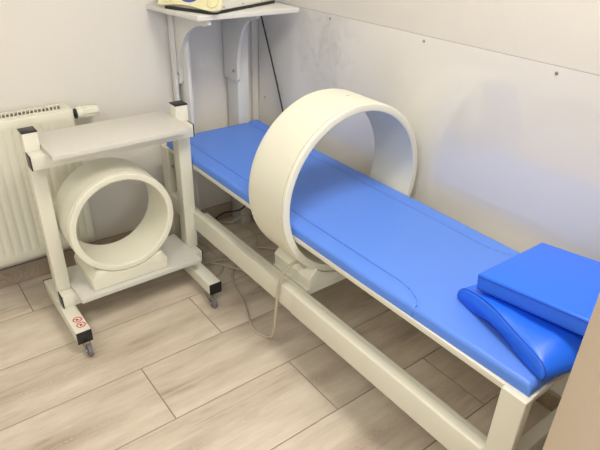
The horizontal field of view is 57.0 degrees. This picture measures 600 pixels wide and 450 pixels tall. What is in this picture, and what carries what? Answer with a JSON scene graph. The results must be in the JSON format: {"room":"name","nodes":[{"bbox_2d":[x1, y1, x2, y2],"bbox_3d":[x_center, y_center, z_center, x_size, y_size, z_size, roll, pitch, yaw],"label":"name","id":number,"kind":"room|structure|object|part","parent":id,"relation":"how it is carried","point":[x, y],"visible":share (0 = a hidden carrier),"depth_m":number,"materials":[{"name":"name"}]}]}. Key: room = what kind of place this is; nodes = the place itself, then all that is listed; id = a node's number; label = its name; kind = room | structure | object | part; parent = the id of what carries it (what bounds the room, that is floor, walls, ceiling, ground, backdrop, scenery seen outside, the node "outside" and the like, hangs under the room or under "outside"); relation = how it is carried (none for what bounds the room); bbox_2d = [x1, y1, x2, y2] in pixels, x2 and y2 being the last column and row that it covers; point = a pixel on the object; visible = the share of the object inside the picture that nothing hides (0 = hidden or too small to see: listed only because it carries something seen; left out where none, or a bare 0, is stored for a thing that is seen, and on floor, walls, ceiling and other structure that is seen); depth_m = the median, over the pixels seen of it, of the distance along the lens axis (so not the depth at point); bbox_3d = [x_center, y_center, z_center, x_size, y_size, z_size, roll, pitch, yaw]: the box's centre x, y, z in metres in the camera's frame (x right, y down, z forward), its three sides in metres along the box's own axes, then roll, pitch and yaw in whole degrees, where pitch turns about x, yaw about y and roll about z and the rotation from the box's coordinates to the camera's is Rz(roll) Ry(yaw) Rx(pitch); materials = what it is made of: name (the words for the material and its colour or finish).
{"room":"physiotherapy treatment room","nodes":[
{"label":"physiotherapy treatment room","id":0,"kind":"room"},
{"bbox_2d":[0,0,251,268],"bbox_3d":[-1.540,-0.803,1.685,3.520,2.600,0.120,-19,36,-32],"label":"wall","id":1,"kind":"structure","parent":0,"point":[113,56],"depth_m":2.35,"materials":[{"name":"paint"}]},
{"bbox_2d":[0,103,98,266],"bbox_3d":[-1.336,-0.085,2.118,1.207,0.606,0.119,-19,36,-32],"label":"radiator","id":2,"kind":"object","parent":1,"relation":"attached to","point":[21,238],"visible":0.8,"depth_m":2.22,"materials":[{"name":"metal"}]},
{"bbox_3d":[-1.400,-0.077,2.112,1.095,0.594,0.014,-19,36,-33],"label":"panel","id":3,"kind":"part","parent":2,"relation":"part of","materials":[{"name":"metal"}]},
{"bbox_2d":[0,103,70,120],"bbox_3d":[-1.368,-0.325,1.935,1.091,0.010,0.084,-19,36,-33],"label":"grille","id":4,"kind":"object","parent":2,"relation":"attached to","point":[47,112],"depth_m":2.15,"materials":[{"name":"metal"}]},
{"bbox_2d":[0,201,231,288],"bbox_3d":[-1.541,0.319,2.254,3.300,0.088,0.016,-19,36,-32],"label":"baseboard","id":5,"kind":"structure","parent":1,"relation":"attached to","point":[38,267],"depth_m":2.50,"materials":[{"name":"brown wood"}]},
{"bbox_2d":[250,19,258,119],"bbox_3d":[-0.232,-0.614,2.859,0.037,1.015,0.012,-19,36,-32],"label":"trim","id":6,"kind":"structure","parent":1,"relation":"attached to","point":[254,23],"depth_m":2.76,"materials":[{"name":"white plastic"}]},
{"bbox_2d":[0,212,550,449],"bbox_3d":[-0.246,1.276,0.853,3.520,0.120,4.520,-19,36,-32],"label":"floor","id":7,"kind":"structure","parent":0,"point":[168,369],"depth_m":2.02,"materials":[{"name":"beige laminate"}]},
{"bbox_2d":[17,100,221,356],"bbox_3d":[-0.687,-0.029,2.188,0.627,0.806,0.515,-19,36,-32],"label":"rolling cart","id":8,"kind":"object","parent":7,"relation":"on","point":[46,149],"visible":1,"depth_m":2.11,"materials":[{"name":"white metal"}]},
{"bbox_3d":[-0.937,-0.016,2.052,0.051,0.699,0.054,-19,36,-33],"label":"post","id":9,"kind":"part","parent":8,"relation":"part of","materials":[{"name":"white metal"}]},
{"bbox_2d":[54,157,172,290],"bbox_3d":[-0.733,-0.028,2.188,0.408,0.457,0.228,-19,36,-32],"label":"ring","id":10,"kind":"object","parent":8,"relation":"on","point":[137,254],"visible":0.98,"depth_m":2.15,"materials":[{"name":"beige plastic"}]},
{"bbox_2d":[37,110,191,160],"bbox_3d":[-0.685,-0.338,2.033,0.508,0.018,0.252,-19,36,-33],"label":"shelf","id":11,"kind":"object","parent":8,"relation":"attached to","point":[74,141],"depth_m":2.00,"materials":[{"name":"grey laminate"}]},
{"bbox_2d":[67,234,200,303],"bbox_3d":[-0.701,0.171,2.322,0.508,0.018,0.252,-19,36,-33],"label":"shelf","id":12,"kind":"object","parent":8,"relation":"attached to","point":[179,253],"depth_m":2.26,"materials":[{"name":"grey laminate"}]},
{"bbox_3d":[-0.490,-0.173,2.354,0.053,0.699,0.054,-19,36,-33],"label":"post","id":13,"kind":"part","parent":8,"relation":"part of","materials":[{"name":"white metal"}]},
{"bbox_2d":[197,240,223,276],"bbox_3d":[-0.460,0.153,2.686,0.115,0.009,0.414,-13,33,-24],"label":"cable","id":14,"kind":"object","parent":7,"relation":"on","point":[199,242],"visible":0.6,"depth_m":2.68,"materials":[{"name":"grey plastic"}]},
{"bbox_2d":[202,258,229,263],"bbox_3d":[-0.402,0.173,2.635,0.262,0.009,0.020,-11,32,-22],"label":"cable","id":15,"kind":"object","parent":7,"relation":"on","point":[226,258],"visible":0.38,"depth_m":2.64,"materials":[{"name":"grey plastic"}]},
{"bbox_2d":[201,260,242,270],"bbox_3d":[-0.322,0.198,2.595,0.426,0.029,0.045,5,30,6],"label":"cable","id":16,"kind":"object","parent":7,"relation":"on","point":[236,268],"visible":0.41,"depth_m":2.59,"materials":[{"name":"grey plastic"}]},
{"bbox_2d":[146,2,298,236],"bbox_3d":[-0.340,-0.437,2.606,0.527,1.120,0.366,-19,36,-32],"label":"side table","id":17,"kind":"object","parent":7,"relation":"on","point":[181,24],"visible":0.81,"depth_m":2.49,"materials":[{"name":"white metal"}]},
{"bbox_3d":[-0.524,-0.436,2.615,0.016,1.100,0.098,-19,36,-33],"label":"leg","id":18,"kind":"part","parent":17,"relation":"part of","materials":[{"name":"white metal"}]},
{"bbox_2d":[157,0,274,14],"bbox_3d":[-0.329,-0.989,2.285,0.313,0.158,0.434,18,33,26],"label":"control unit","id":19,"kind":"object","parent":17,"relation":"on","point":[211,7],"visible":1,"depth_m":2.17,"materials":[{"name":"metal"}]},
{"bbox_2d":[261,16,282,111],"bbox_3d":[-0.091,-0.487,2.693,0.058,1.131,0.410,-19,36,-32],"label":"cable","id":20,"kind":"object","parent":19,"relation":"hanging from","point":[261,16],"visible":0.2,"depth_m":2.64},
{"bbox_3d":[-0.304,-0.513,2.763,0.062,1.100,0.098,-19,36,-33],"label":"leg","id":21,"kind":"part","parent":17,"relation":"part of","materials":[{"name":"white metal"}]},
{"bbox_2d":[215,206,245,218],"bbox_3d":[-0.364,-0.098,2.935,0.278,0.200,0.084,-6,31,-14],"label":"cable","id":22,"kind":"object","parent":7,"relation":"on","point":[243,206],"visible":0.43,"depth_m":2.96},
{"bbox_2d":[218,213,251,222],"bbox_3d":[-0.363,-0.038,2.920,0.320,0.093,0.049,-1,30,-6],"label":"cable","id":23,"kind":"object","parent":7,"relation":"on","point":[246,213],"visible":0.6,"depth_m":2.92,"materials":[{"name":"grey plastic"}]},
{"bbox_2d":[232,222,276,249],"bbox_3d":[-0.215,0.077,2.823,0.102,0.020,0.568,-24,38,-37],"label":"cable","id":24,"kind":"object","parent":7,"relation":"on","point":[232,222],"visible":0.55,"depth_m":2.85,"materials":[{"name":"grey plastic"}]},
{"bbox_2d":[231,260,306,338],"bbox_3d":[-0.171,0.154,2.279,0.159,0.426,0.704,-10,32,-19],"label":"cable","id":25,"kind":"object","parent":7,"relation":"on","point":[297,261],"visible":0.85,"depth_m":2.06,"materials":[{"name":"white plastic"}]},
{"bbox_2d":[161,120,570,449],"bbox_3d":[0.131,0.162,2.120,0.521,0.585,1.866,-19,36,-32],"label":"bed","id":26,"kind":"object","parent":7,"relation":"on","point":[413,258],"visible":0.65,"depth_m":1.71,"materials":[{"name":"blue leather"}]},
{"bbox_3d":[-0.606,-0.122,2.617,0.032,0.540,0.064,-19,36,-33],"label":"leg","id":27,"kind":"part","parent":26,"relation":"part of","materials":[{"name":"white metal"}]},
{"bbox_3d":[-0.062,0.239,1.995,0.033,0.089,1.740,-19,36,-33],"label":"rail","id":28,"kind":"part","parent":26,"relation":"part of","materials":[{"name":"white metal"}]},
{"bbox_2d":[249,88,416,293],"bbox_3d":[0.129,-0.134,1.976,0.615,0.663,0.216,-19,36,-32],"label":"ring","id":29,"kind":"object","parent":26,"relation":"attached to","point":[281,154],"visible":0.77,"depth_m":1.81,"materials":[{"name":"beige plastic"}]},
{"bbox_3d":[0.485,0.613,1.385,0.032,0.540,0.064,-19,36,-33],"label":"leg","id":30,"kind":"part","parent":26,"relation":"part of","materials":[{"name":"white metal"}]},
{"bbox_2d":[457,285,582,379],"bbox_3d":[0.606,0.219,1.386,0.270,0.076,0.332,-9,31,-19],"label":"pillow","id":31,"kind":"object","parent":26,"relation":"on","point":[548,349],"visible":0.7,"depth_m":1.28,"materials":[{"name":"blue leather"}]},
{"bbox_2d":[477,243,599,336],"bbox_3d":[0.659,0.150,1.381,0.305,0.092,0.304,-20,36,-33],"label":"cushion","id":32,"kind":"object","parent":31,"relation":"on","point":[561,287],"visible":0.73,"depth_m":1.35,"materials":[{"name":"blue leather"}]},
{"bbox_3d":[0.323,0.103,2.256,0.030,0.089,1.740,-19,36,-33],"label":"rail","id":33,"kind":"part","parent":26,"relation":"part of","materials":[{"name":"white metal"}]},
{"bbox_2d":[274,0,599,395],"bbox_3d":[1.150,-0.378,1.088,0.120,2.600,4.300,-19,36,-32],"label":"wall","id":34,"kind":"structure","parent":0,"point":[563,33],"depth_m":1.66,"materials":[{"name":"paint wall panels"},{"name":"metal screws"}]},
{"bbox_2d":[258,1,599,396],"bbox_3d":[0.414,-0.199,2.163,0.008,1.043,2.084,-19,36,-32],"label":"wall panel","id":35,"kind":"object","parent":34,"relation":"attached to","point":[508,146],"depth_m":1.88,"materials":[{"name":"laminate"}]},
{"bbox_2d":[535,390,560,411],"bbox_3d":[0.397,0.291,2.428,0.013,0.072,2.068,-19,36,-32],"label":"baseboard","id":36,"kind":"structure","parent":34,"relation":"attached to","point":[549,399],"depth_m":1.90,"materials":[{"name":"brown wood"}]},
{"bbox_2d":[542,293,599,449],"bbox_3d":[0.810,-0.258,0.858,0.735,2.600,0.130,-19,36,-32],"label":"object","id":37,"kind":"structure","parent":0,"point":[575,425],"depth_m":0.95,"materials":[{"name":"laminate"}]}
]}

